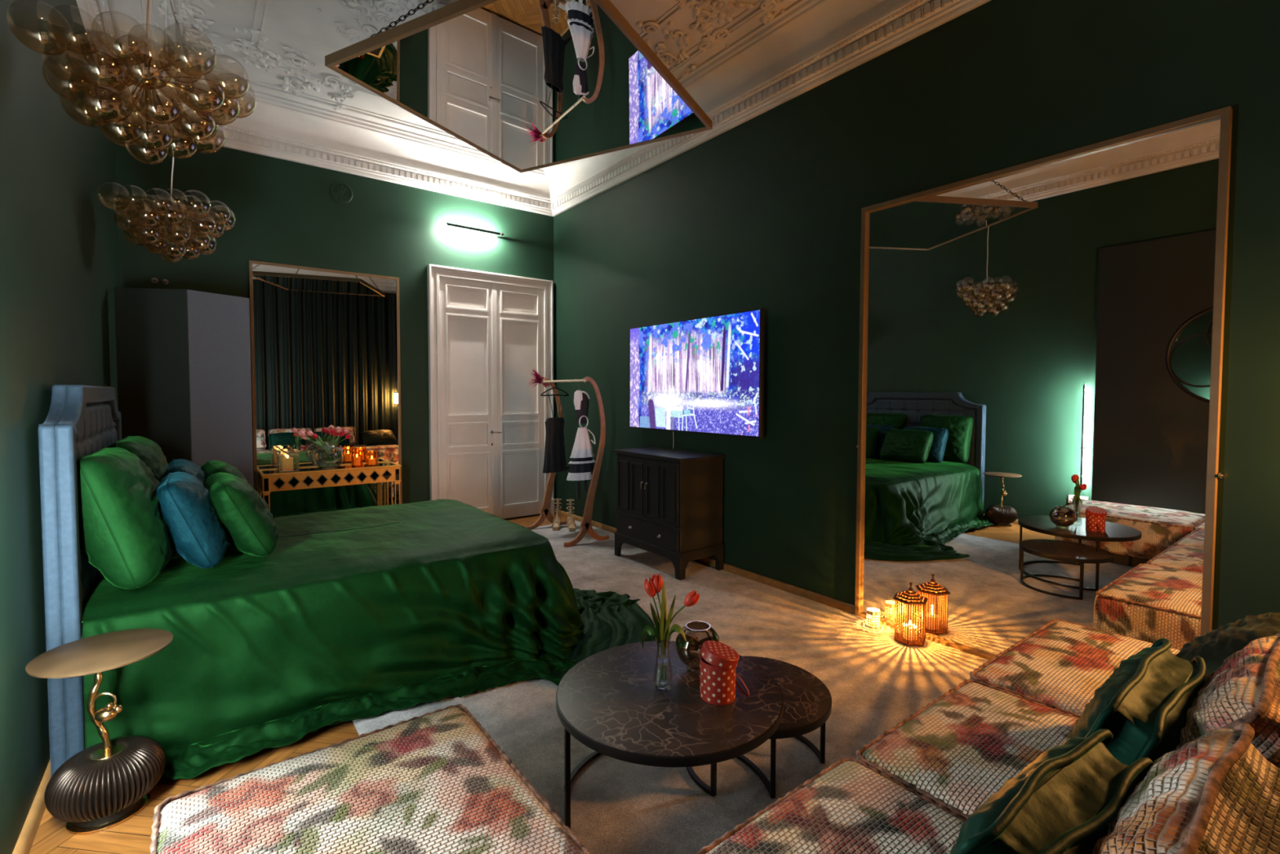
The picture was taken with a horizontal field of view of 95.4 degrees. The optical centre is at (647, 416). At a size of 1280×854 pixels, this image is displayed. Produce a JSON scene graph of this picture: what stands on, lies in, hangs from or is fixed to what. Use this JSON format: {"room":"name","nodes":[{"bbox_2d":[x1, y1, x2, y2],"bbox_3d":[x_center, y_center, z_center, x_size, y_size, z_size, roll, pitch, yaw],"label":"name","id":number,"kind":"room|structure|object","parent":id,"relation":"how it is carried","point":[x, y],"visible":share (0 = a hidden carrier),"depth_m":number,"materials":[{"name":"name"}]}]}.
{"room":"bedroom","nodes":[
{"label":"bedroom","id":0,"kind":"room"},
{"bbox_2d":[0,0,119,853],"bbox_3d":[-2.077,-0.599,1.802,0.150,3.850,6.967,-2,3,-38],"label":"wall","id":1,"kind":"structure","parent":0,"point":[60,271],"depth_m":2.08,"materials":[{"name":"paint"}]},
{"bbox_2d":[12,759,50,853],"bbox_3d":[-2.766,1.256,2.899,0.022,0.054,4.207,-2,3,-38],"label":"baseboard","id":2,"kind":"structure","parent":1,"relation":"attached to","point":[24,844],"depth_m":1.86,"materials":[{"name":"brown wood"}]},
{"bbox_2d":[75,0,159,124],"bbox_3d":[-1.901,-2.328,1.869,0.285,0.420,6.667,-2,3,-38],"label":"trim","id":3,"kind":"structure","parent":1,"relation":"attached to","point":[115,24],"depth_m":3.72,"materials":[{"name":"paint"}]},
{"bbox_2d":[29,513,567,853],"bbox_3d":[-0.538,1.283,3.067,3.752,0.001,6.667,-2,3,-38],"label":"floor","id":4,"kind":"structure","parent":0,"point":[100,841],"depth_m":1.97,"materials":[{"name":"brown wood"}]},
{"bbox_2d":[38,384,121,777],"bbox_3d":[-1.831,0.557,3.248,1.914,1.430,1.660,-2,3,-38],"label":"bed","id":5,"kind":"object","parent":4,"relation":"on","point":[81,420],"visible":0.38,"depth_m":2.05,"materials":[{"name":"blue fabric"}]},
{"bbox_2d":[75,402,116,624],"bbox_3d":[-2.542,0.367,2.691,0.034,0.848,1.496,-2,3,-38],"label":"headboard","id":6,"kind":"object","parent":5,"relation":"on","point":[95,422],"depth_m":2.48,"materials":[{"name":"blue fabric"}]},
{"bbox_2d":[81,498,655,779],"bbox_3d":[-1.415,0.942,3.438,2.621,0.604,2.747,-2,3,-38],"label":"bedspread","id":7,"kind":"object","parent":5,"relation":"on","point":[357,613],"visible":0.9,"depth_m":2.62,"materials":[{"name":"green fabric"}]},
{"bbox_2d":[76,447,173,589],"bbox_3d":[-2.177,0.403,2.412,0.345,0.526,0.593,-1,3,-31],"label":"pillow","id":8,"kind":"object","parent":7,"relation":"on","point":[123,534],"visible":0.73,"depth_m":2.21,"materials":[{"name":"green fabric"}]},
{"bbox_2d":[105,435,168,480],"bbox_3d":[-2.618,0.376,3.027,0.319,0.529,0.589,-2,3,-37],"label":"pillow","id":9,"kind":"object","parent":7,"relation":"on","point":[148,451],"visible":0.16,"depth_m":2.89,"materials":[{"name":"green fabric"}]},
{"bbox_2d":[165,458,206,484],"bbox_3d":[-2.473,0.441,3.162,0.259,0.393,0.532,-2,3,-41],"label":"pillow","id":10,"kind":"object","parent":7,"relation":"on","point":[187,466],"visible":0.23,"depth_m":3.04,"materials":[{"name":"teal fabric"}]},
{"bbox_2d":[154,471,227,568],"bbox_3d":[-2.083,0.464,2.658,0.273,0.391,0.534,-1,3,-35],"label":"pillow","id":11,"kind":"object","parent":7,"relation":"on","point":[195,530],"visible":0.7,"depth_m":2.48,"materials":[{"name":"teal fabric"}]},
{"bbox_2d":[200,460,253,488],"bbox_3d":[-2.395,0.449,3.342,0.556,0.370,0.279,2,3,42],"label":"pillow","id":12,"kind":"object","parent":7,"relation":"on","point":[209,468],"visible":0.2,"depth_m":3.21,"materials":[{"name":"green fabric"}]},
{"bbox_2d":[203,472,279,556],"bbox_3d":[-1.994,0.473,2.847,0.284,0.369,0.568,-2,3,-41],"label":"pillow","id":13,"kind":"object","parent":7,"relation":"on","point":[246,518],"visible":0.81,"depth_m":2.66,"materials":[{"name":"green fabric"}]},
{"bbox_2d":[25,628,173,834],"bbox_3d":[-1.798,1.046,1.938,0.356,0.552,0.356,-2,3,-38],"label":"side table","id":14,"kind":"object","parent":4,"relation":"on","point":[102,786],"visible":1,"depth_m":1.89,"materials":[{"name":"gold metal"}]},
{"bbox_2d":[114,287,253,488],"bbox_3d":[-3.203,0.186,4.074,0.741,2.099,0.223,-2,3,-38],"label":"wardrobe","id":15,"kind":"object","parent":4,"relation":"on","point":[184,376],"visible":0.55,"depth_m":3.98,"materials":[{"name":"wood"}]},
{"bbox_2d":[257,462,401,511],"bbox_3d":[-2.819,0.827,5.224,1.089,0.735,0.343,-2,3,-38],"label":"console table","id":16,"kind":"object","parent":4,"relation":"on","point":[269,480],"visible":0.82,"depth_m":5.10,"materials":[{"name":"gold metal"}]},
{"bbox_2d":[274,478,284,488],"bbox_3d":[-3.053,0.556,4.831,0.073,0.082,0.003,-2,3,-38],"label":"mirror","id":17,"kind":"object","parent":16,"relation":"attached to","point":[278,482],"depth_m":4.83,"materials":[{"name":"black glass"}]},
{"bbox_2d":[275,448,299,472],"bbox_3d":[-3.071,0.379,4.976,0.158,0.186,0.156,-2,3,-38],"label":"candle holder","id":18,"kind":"object","parent":16,"relation":"on","point":[287,462],"visible":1,"depth_m":4.96,"materials":[{"name":"clear glass"}]},
{"bbox_2d":[282,457,293,470],"bbox_3d":[-3.071,0.408,4.977,0.081,0.102,0.081,-2,3,-38],"label":"candle","id":19,"kind":"object","parent":18,"relation":"on","point":[287,462],"depth_m":4.94,"materials":[{"name":"brown wax"}]},
{"bbox_2d":[288,477,298,486],"bbox_3d":[-2.970,0.554,4.895,0.073,0.082,0.003,-2,3,-38],"label":"mirror","id":20,"kind":"object","parent":16,"relation":"attached to","point":[293,482],"depth_m":4.89,"materials":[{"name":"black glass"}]},
{"bbox_2d":[303,475,312,485],"bbox_3d":[-2.887,0.552,4.959,0.073,0.082,0.003,-2,3,-38],"label":"mirror","id":21,"kind":"object","parent":16,"relation":"attached to","point":[308,480],"depth_m":4.96,"materials":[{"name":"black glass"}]},
{"bbox_2d":[317,475,326,484],"bbox_3d":[-2.804,0.550,5.023,0.073,0.082,0.003,-2,3,-38],"label":"mirror","id":22,"kind":"object","parent":16,"relation":"attached to","point":[322,479],"depth_m":5.02,"materials":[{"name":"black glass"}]},
{"bbox_2d":[312,443,344,469],"bbox_3d":[-2.833,0.356,5.184,0.250,0.216,0.250,-2,3,-38],"label":"flower bowl","id":23,"kind":"object","parent":16,"relation":"on","point":[324,468],"visible":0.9,"depth_m":5.15,"materials":[{"name":"clear glass"}]},
{"bbox_2d":[298,430,335,465],"bbox_3d":[-2.884,0.283,5.097,0.293,0.332,0.042,-2,3,-43],"label":"tulip","id":24,"kind":"object","parent":23,"relation":"in","point":[301,433],"visible":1,"depth_m":5.09,"materials":[{"name":"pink plant"}]},
{"bbox_2d":[301,434,334,466],"bbox_3d":[-2.897,0.299,5.130,0.256,0.296,0.042,-2,3,-38],"label":"tulip","id":25,"kind":"object","parent":23,"relation":"in","point":[303,437],"visible":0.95,"depth_m":5.08,"materials":[{"name":"pink plant"}]},
{"bbox_2d":[306,430,333,466],"bbox_3d":[-2.875,0.284,5.122,0.209,0.326,0.042,-2,3,-38],"label":"tulip","id":26,"kind":"object","parent":23,"relation":"in","point":[310,433],"visible":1,"depth_m":5.10,"materials":[{"name":"pink plant"}]},
{"bbox_2d":[311,433,333,466],"bbox_3d":[-2.866,0.297,5.129,0.042,0.301,0.170,2,3,34],"label":"tulip","id":27,"kind":"object","parent":23,"relation":"in","point":[314,435],"visible":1,"depth_m":5.13,"materials":[{"name":"green plant"}]},
{"bbox_2d":[328,429,336,466],"bbox_3d":[-2.797,0.282,5.179,0.068,0.325,0.045,-2,3,-38],"label":"tulip","id":28,"kind":"object","parent":23,"relation":"in","point":[332,432],"visible":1,"depth_m":5.17,"materials":[{"name":"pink plant"}]},
{"bbox_2d":[327,431,339,466],"bbox_3d":[-2.808,0.288,5.209,0.103,0.311,0.042,-2,3,-38],"label":"tulip","id":29,"kind":"object","parent":23,"relation":"in","point":[336,433],"visible":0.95,"depth_m":5.20,"materials":[{"name":"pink plant"}]},
{"bbox_2d":[326,426,342,466],"bbox_3d":[-2.788,0.272,5.199,0.138,0.346,0.042,-2,3,-38],"label":"tulip","id":30,"kind":"object","parent":23,"relation":"in","point":[339,429],"visible":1,"depth_m":5.20,"materials":[{"name":"pink plant"}]},
{"bbox_2d":[325,431,346,466],"bbox_3d":[-2.780,0.287,5.203,0.163,0.314,0.042,-1,2,-20],"label":"tulip","id":31,"kind":"object","parent":23,"relation":"in","point":[341,433],"visible":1,"depth_m":5.18,"materials":[{"name":"green plant"}]},
{"bbox_2d":[324,428,349,465],"bbox_3d":[-2.788,0.278,5.232,0.208,0.331,0.042,-2,3,-38],"label":"tulip","id":32,"kind":"object","parent":23,"relation":"in","point":[344,430],"visible":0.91,"depth_m":5.26,"materials":[{"name":"pink plant"}]},
{"bbox_2d":[324,433,351,466],"bbox_3d":[-2.772,0.301,5.221,0.226,0.286,0.042,-2,3,-38],"label":"tulip","id":33,"kind":"object","parent":23,"relation":"in","point":[347,436],"visible":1,"depth_m":5.23,"materials":[{"name":"green plant"}]},
{"bbox_2d":[331,474,340,483],"bbox_3d":[-2.721,0.547,5.087,0.073,0.082,0.003,-2,3,-38],"label":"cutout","id":34,"kind":"object","parent":16,"relation":"attached to","point":[335,478],"depth_m":5.09,"materials":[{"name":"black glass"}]},
{"bbox_2d":[344,473,353,482],"bbox_3d":[-2.638,0.545,5.151,0.073,0.082,0.003,-2,3,-38],"label":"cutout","id":35,"kind":"object","parent":16,"relation":"attached to","point":[348,477],"depth_m":5.15,"materials":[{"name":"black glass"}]},
{"bbox_2d":[351,448,363,466],"bbox_3d":[-2.658,0.377,5.333,0.099,0.165,0.099,-2,3,-38],"label":"candle holder","id":36,"kind":"object","parent":16,"relation":"on","point":[356,460],"visible":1,"depth_m":5.32,"materials":[{"name":"orange glass"}]},
{"bbox_2d":[353,456,359,465],"bbox_3d":[-2.658,0.410,5.334,0.054,0.072,0.054,-2,3,-38],"label":"candle","id":37,"kind":"object","parent":36,"relation":"on","point":[356,460],"depth_m":5.31,"materials":[{"name":"brown wax"}]},
{"bbox_2d":[357,472,366,481],"bbox_3d":[-2.555,0.543,5.215,0.073,0.082,0.003,-2,3,-38],"label":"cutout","id":38,"kind":"object","parent":16,"relation":"attached to","point":[362,477],"depth_m":5.21,"materials":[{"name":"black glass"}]},
{"bbox_2d":[365,450,377,466],"bbox_3d":[-2.541,0.391,5.373,0.103,0.135,0.103,-2,3,-38],"label":"candle holder","id":39,"kind":"object","parent":16,"relation":"on","point":[371,461],"visible":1,"depth_m":5.36,"materials":[{"name":"orange glass"}]},
{"bbox_2d":[368,458,375,464],"bbox_3d":[-2.541,0.419,5.374,0.056,0.052,0.056,-2,3,-38],"label":"candle","id":40,"kind":"object","parent":39,"relation":"on","point":[371,461],"depth_m":5.35,"materials":[{"name":"brown wax"}]},
{"bbox_2d":[370,471,378,479],"bbox_3d":[-2.472,0.541,5.279,0.073,0.082,0.003,-2,3,-38],"label":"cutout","id":41,"kind":"object","parent":16,"relation":"attached to","point":[374,475],"depth_m":5.28,"materials":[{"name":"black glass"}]},
{"bbox_2d":[382,471,391,479],"bbox_3d":[-2.389,0.539,5.343,0.073,0.082,0.003,-2,3,-38],"label":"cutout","id":42,"kind":"object","parent":16,"relation":"attached to","point":[386,474],"depth_m":5.34,"materials":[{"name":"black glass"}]},
{"bbox_2d":[149,704,590,853],"bbox_3d":[-0.626,1.125,1.303,0.772,0.419,0.905,-2,3,-38],"label":"sofa section","id":43,"kind":"object","parent":4,"relation":"on","point":[436,782],"visible":1,"depth_m":1.38,"materials":[{"name":"multicoloured fabric"}]},
{"bbox_2d":[351,520,988,853],"bbox_3d":[-0.021,1.272,3.154,2.775,0.017,6.114,-2,3,-38],"label":"rug","id":44,"kind":"object","parent":4,"relation":"on","point":[874,681],"visible":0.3,"depth_m":2.60,"materials":[{"name":"grey carpet"}]},
{"bbox_2d":[551,497,561,530],"bbox_3d":[-0.934,1.010,6.008,0.086,0.290,0.226,0,2,-2],"label":"shoe","id":45,"kind":"object","parent":44,"relation":"on","point":[557,519],"visible":1,"depth_m":6.02,"materials":[{"name":"beige leather"}]},
{"bbox_2d":[524,376,608,546],"bbox_3d":[-0.805,0.396,5.715,0.484,1.544,0.840,-2,3,-38],"label":"clothes rack","id":46,"kind":"object","parent":44,"relation":"on","point":[586,526],"visible":0.82,"depth_m":5.47,"materials":[{"name":"brown wood"}]},
{"bbox_2d":[527,368,549,387],"bbox_3d":[-1.122,-0.391,5.970,0.231,0.230,0.151,-2,3,-38],"label":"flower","id":47,"kind":"object","parent":46,"relation":"on","point":[537,380],"visible":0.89,"depth_m":5.96,"materials":[{"name":"pink"}]},
{"bbox_2d":[540,378,568,473],"bbox_3d":[-0.921,0.093,5.805,0.096,0.924,0.378,2,3,40],"label":"dress","id":48,"kind":"object","parent":46,"relation":"hanging from","point":[554,460],"visible":1,"depth_m":5.76,"materials":[{"name":"black fabric"}]},
{"bbox_2d":[566,377,595,498],"bbox_3d":[-0.620,0.210,5.518,0.321,1.136,0.168,-2,3,-38],"label":"costume","id":49,"kind":"object","parent":46,"relation":"hanging from","point":[581,463],"visible":0.88,"depth_m":5.47,"materials":[{"name":"white fabric"}]},
{"bbox_2d":[566,498,576,531],"bbox_3d":[-0.782,1.012,5.969,0.086,0.290,0.226,0,2,-13],"label":"shoe","id":50,"kind":"object","parent":44,"relation":"on","point":[571,525],"visible":1,"depth_m":5.98,"materials":[{"name":"beige leather"}]},
{"bbox_2d":[613,446,724,580],"bbox_3d":[0.149,0.750,4.792,0.483,0.912,0.884,-2,3,-38],"label":"base cabinet","id":51,"kind":"object","parent":44,"relation":"on","point":[669,500],"visible":1,"depth_m":4.52,"materials":[{"name":"black paint"}]},
{"bbox_2d":[555,640,783,829],"bbox_3d":[0.072,1.116,1.987,0.758,0.389,0.758,-2,3,-38],"label":"coffee table","id":52,"kind":"object","parent":44,"relation":"on","point":[609,701],"visible":0.94,"depth_m":1.85,"materials":[{"name":"brown stone"}]},
{"bbox_2d":[653,637,673,692],"bbox_3d":[0.053,0.832,1.971,0.068,0.178,0.068,-2,3,-38],"label":"bud vase","id":53,"kind":"object","parent":52,"relation":"on","point":[661,691],"visible":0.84,"depth_m":1.96,"materials":[{"name":"clear glass"}]},
{"bbox_2d":[641,577,666,679],"bbox_3d":[0.023,0.717,1.965,0.079,0.349,0.044,1,2,16],"label":"tulip","id":54,"kind":"object","parent":53,"relation":"in","point":[649,587],"visible":0.96,"depth_m":1.96,"materials":[{"name":"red plant"}]},
{"bbox_2d":[651,573,666,679],"bbox_3d":[0.039,0.711,1.974,0.052,0.360,0.051,1,2,28],"label":"tulip","id":55,"kind":"object","parent":53,"relation":"in","point":[658,582],"visible":0.98,"depth_m":1.95,"materials":[{"name":"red plant"}]},
{"bbox_2d":[659,590,700,679],"bbox_3d":[0.110,0.739,1.964,0.132,0.306,0.042,0,2,-8],"label":"tulip","id":56,"kind":"object","parent":53,"relation":"in","point":[691,598],"visible":1,"depth_m":1.96,"materials":[{"name":"red plant"}]},
{"bbox_2d":[675,620,720,669],"bbox_3d":[0.184,0.838,2.116,0.166,0.157,0.166,-2,3,-38],"label":"vase","id":57,"kind":"object","parent":52,"relation":"on","point":[690,622],"visible":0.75,"depth_m":2.10,"materials":[{"name":"glass"}]},
{"bbox_2d":[699,640,749,705],"bbox_3d":[0.245,0.838,1.926,0.142,0.171,0.131,-2,3,-38],"label":"gift box","id":58,"kind":"object","parent":52,"relation":"on","point":[718,660],"visible":1,"depth_m":1.88,"materials":[{"name":"red cardboard"}]},
{"bbox_2d":[685,655,831,796],"bbox_3d":[0.404,1.163,2.194,0.550,0.282,0.550,-2,3,-38],"label":"coffee table","id":59,"kind":"object","parent":44,"relation":"on","point":[807,701],"visible":0.41,"depth_m":2.12,"materials":[{"name":"brown stone"}]},
{"bbox_2d":[696,756,965,853],"bbox_3d":[0.532,1.138,1.042,0.759,0.418,0.905,-2,3,-38],"label":"sofa section","id":60,"kind":"object","parent":44,"relation":"on","point":[851,806],"visible":0.93,"depth_m":1.33,"materials":[{"name":"multicoloured fabric"}]},
{"bbox_2d":[949,728,1152,853],"bbox_3d":[0.723,0.797,1.072,0.550,0.324,0.221,-1,3,-34],"label":"cushion","id":61,"kind":"object","parent":60,"relation":"on","point":[1066,800],"visible":0.91,"depth_m":1.01,"materials":[{"name":"green fabric"}]},
{"bbox_2d":[1092,723,1279,853],"bbox_3d":[0.886,0.772,0.973,0.665,0.374,0.287,-2,3,-38],"label":"cushion","id":62,"kind":"object","parent":60,"relation":"on","point":[1216,793],"visible":0.89,"depth_m":0.94,"materials":[{"name":"beige fabric"}]},
{"bbox_2d":[866,607,879,628],"bbox_3d":[1.352,1.208,3.489,0.076,0.098,0.087,1,2,24],"label":"holder","id":63,"kind":"object","parent":44,"relation":"on","point":[874,624],"visible":1,"depth_m":3.46,"materials":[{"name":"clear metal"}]},
{"bbox_2d":[893,582,928,646],"bbox_3d":[1.479,1.099,3.279,0.196,0.332,0.170,0,2,2],"label":"lantern","id":64,"kind":"object","parent":44,"relation":"on","point":[908,637],"visible":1,"depth_m":3.24,"materials":[{"name":"orange metal"}]},
{"bbox_2d":[903,622,917,640],"bbox_3d":[1.478,1.216,3.284,0.074,0.074,0.074,2,3,32],"label":"candle","id":65,"kind":"object","parent":64,"relation":"on","point":[904,623],"depth_m":3.25,"materials":[{"name":"white wax"}]},
{"bbox_2d":[855,678,1079,820],"bbox_3d":[1.117,1.123,1.490,0.735,0.418,0.900,-2,3,-38],"label":"sofa section","id":66,"kind":"object","parent":44,"relation":"on","point":[960,748],"visible":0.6,"depth_m":1.62,"materials":[{"name":"multicoloured fabric"}]},
{"bbox_2d":[1066,637,1206,765],"bbox_3d":[1.241,0.781,1.481,0.590,0.314,0.228,-2,3,-39],"label":"cushion","id":67,"kind":"object","parent":66,"relation":"on","point":[1145,702],"visible":0.71,"depth_m":1.36,"materials":[{"name":"green fabric"}]},
{"bbox_2d":[1175,632,1279,768],"bbox_3d":[1.436,0.756,1.397,0.665,0.374,0.286,-2,3,-39],"label":"cushion","id":68,"kind":"object","parent":66,"relation":"on","point":[1245,689],"visible":0.48,"depth_m":1.28,"materials":[{"name":"beige fabric"}]},
{"bbox_2d":[968,618,1180,717],"bbox_3d":[1.748,1.105,1.986,0.885,0.418,0.915,-2,3,-38],"label":"sofa section","id":69,"kind":"object","parent":44,"relation":"on","point":[1060,665],"visible":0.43,"depth_m":2.11,"materials":[{"name":"multicoloured fabric"}]},
{"bbox_2d":[1175,612,1279,675],"bbox_3d":[1.982,0.785,1.883,0.591,0.311,0.343,-1,3,-30],"label":"pillow","id":70,"kind":"object","parent":69,"relation":"on","point":[1219,644],"visible":0.44,"depth_m":1.82,"materials":[{"name":"green fabric"}]},
{"bbox_2d":[114,124,555,519],"bbox_3d":[-2.616,-0.749,5.689,3.752,3.850,0.150,-2,3,-38],"label":"wall","id":71,"kind":"structure","parent":0,"point":[284,211],"depth_m":5.25,"materials":[{"name":"paint"}]},
{"bbox_2d":[151,277,158,282],"bbox_3d":[-3.873,-1.070,4.578,0.043,0.043,0.049,-2,3,-38],"label":"ring","id":72,"kind":"object","parent":71,"relation":"attached to","point":[152,278],"visible":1,"depth_m":4.58,"materials":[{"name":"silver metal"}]},
{"bbox_2d":[161,279,168,284],"bbox_3d":[-3.822,-1.067,4.617,0.043,0.043,0.049,-2,3,-38],"label":"ring","id":73,"kind":"object","parent":71,"relation":"attached to","point":[162,280],"visible":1,"depth_m":4.62,"materials":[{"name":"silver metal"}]},
{"bbox_2d":[248,260,402,517],"bbox_3d":[-2.913,-0.105,5.371,1.212,2.467,0.029,-2,3,-38],"label":"wall mirror","id":74,"kind":"object","parent":71,"relation":"attached to","point":[325,344],"visible":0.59,"depth_m":5.32,"materials":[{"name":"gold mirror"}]},
{"bbox_2d":[115,65,553,216],"bbox_3d":[-2.478,-2.465,5.452,3.752,0.420,0.285,-2,3,-38],"label":"trim","id":75,"kind":"structure","parent":71,"relation":"attached to","point":[277,127],"depth_m":5.22,"materials":[{"name":"paint"}]},
{"bbox_2d":[328,181,353,203],"bbox_3d":[-2.820,-2.063,5.371,0.196,0.196,0.020,-2,3,-38],"label":"air vent","id":76,"kind":"object","parent":71,"relation":"in","point":[340,192],"visible":1,"depth_m":5.37,"materials":[{"name":"paint"}]},
{"bbox_2d":[446,222,503,237],"bbox_3d":[-1.806,-1.933,6.077,0.603,0.048,0.148,-2,3,-38],"label":"wall light","id":77,"kind":"object","parent":71,"relation":"attached to","point":[500,233],"visible":1,"depth_m":6.04,"materials":[{"name":"black metal"}]},
{"bbox_2d":[426,264,554,518],"bbox_3d":[-1.647,-0.190,6.316,1.395,2.692,0.082,-2,3,-38],"label":"door","id":78,"kind":"structure","parent":71,"relation":"in","point":[487,331],"depth_m":6.28,"materials":[{"name":"paint"}]},
{"bbox_2d":[151,0,797,149],"bbox_3d":[-0.528,-2.624,2.918,4.052,0.120,6.967,-2,3,-38],"label":"ceiling","id":79,"kind":"structure","parent":0,"point":[297,24],"depth_m":3.98,"materials":[{"name":"paint"}]},
{"bbox_2d":[6,0,256,164],"bbox_3d":[-1.761,-1.728,2.036,0.649,1.610,0.615,-2,3,-38],"label":"pendant","id":80,"kind":"object","parent":79,"relation":"hanging from","point":[148,80],"visible":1,"depth_m":2.04,"materials":[{"name":"gold glass"}]},
{"bbox_2d":[164,0,168,94],"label":"rod","id":81,"kind":"object","parent":79,"relation":"hanging from","point":[165,0],"depth_m":3.50,"materials":[{"name":"gold metal"}]},
{"bbox_2d":[102,130,235,262],"label":"pendant","id":82,"kind":"object","parent":79,"relation":"hanging from","point":[171,217],"depth_m":3.53,"materials":[{"name":"gold glass"}]},
{"bbox_2d":[150,0,357,111],"bbox_3d":[-2.777,-2.611,4.247,0.728,0.060,1.464,2,3,32],"label":"trim","id":83,"kind":"structure","parent":79,"relation":"attached to","point":[257,58],"depth_m":4.18,"materials":[{"name":"paint"}]},
{"bbox_2d":[316,0,452,44],"bbox_3d":[-1.502,-2.586,3.686,1.250,0.060,0.809,1,2,10],"label":"trim","id":84,"kind":"structure","parent":79,"relation":"attached to","point":[400,7],"depth_m":3.71,"materials":[{"name":"paint"}]},
{"bbox_2d":[167,0,778,145],"bbox_3d":[-0.528,-2.557,2.921,3.032,0.025,5.947,-2,3,-38],"label":"trim","id":85,"kind":"structure","parent":79,"relation":"attached to","point":[758,12],"depth_m":4.29,"materials":[{"name":"paint"}]},
{"bbox_2d":[324,0,712,173],"bbox_3d":[-0.557,-2.072,2.960,1.343,0.988,1.407,1,2,28],"label":"mirror","id":86,"kind":"object","parent":79,"relation":"hanging from","point":[529,85],"visible":1,"depth_m":2.79,"materials":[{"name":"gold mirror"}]},
{"bbox_2d":[636,0,786,78],"bbox_3d":[0.488,-2.582,3.717,0.768,0.060,1.462,-2,3,-42],"label":"trim","id":87,"kind":"structure","parent":79,"relation":"attached to","point":[724,10],"depth_m":3.83,"materials":[{"name":"paint"}]},
{"bbox_2d":[553,0,1279,630],"bbox_3d":[1.012,-0.682,4.185,0.150,3.850,6.967,-2,3,-38],"label":"wall","id":88,"kind":"structure","parent":0,"point":[765,212],"depth_m":3.71,"materials":[{"name":"paint"}]},
{"bbox_2d":[629,307,764,448],"bbox_3d":[0.355,-0.243,4.851,0.091,1.118,1.613,-2,3,-38],"label":"television","id":89,"kind":"object","parent":88,"relation":"attached to","point":[704,375],"visible":1,"depth_m":4.69,"materials":[{"name":"black paint"}]},
{"bbox_2d":[554,508,854,613],"bbox_3d":[0.115,1.174,5.270,0.022,0.054,3.972,-2,3,-38],"label":"baseboard","id":90,"kind":"structure","parent":88,"relation":"attached to","point":[841,605],"depth_m":4.25,"materials":[{"name":"brown wood"}]},
{"bbox_2d":[542,0,991,216],"bbox_3d":[0.844,-2.401,3.987,0.285,0.420,6.667,-2,3,-38],"label":"trim","id":91,"kind":"structure","parent":88,"relation":"attached to","point":[805,46],"depth_m":3.97,"materials":[{"name":"paint"}]},
{"bbox_2d":[854,106,1232,660],"bbox_3d":[1.819,0.017,2.996,0.052,2.539,1.670,-2,3,-38],"label":"wall mirror","id":92,"kind":"object","parent":88,"relation":"attached to","point":[1042,340],"visible":0.91,"depth_m":2.83,"materials":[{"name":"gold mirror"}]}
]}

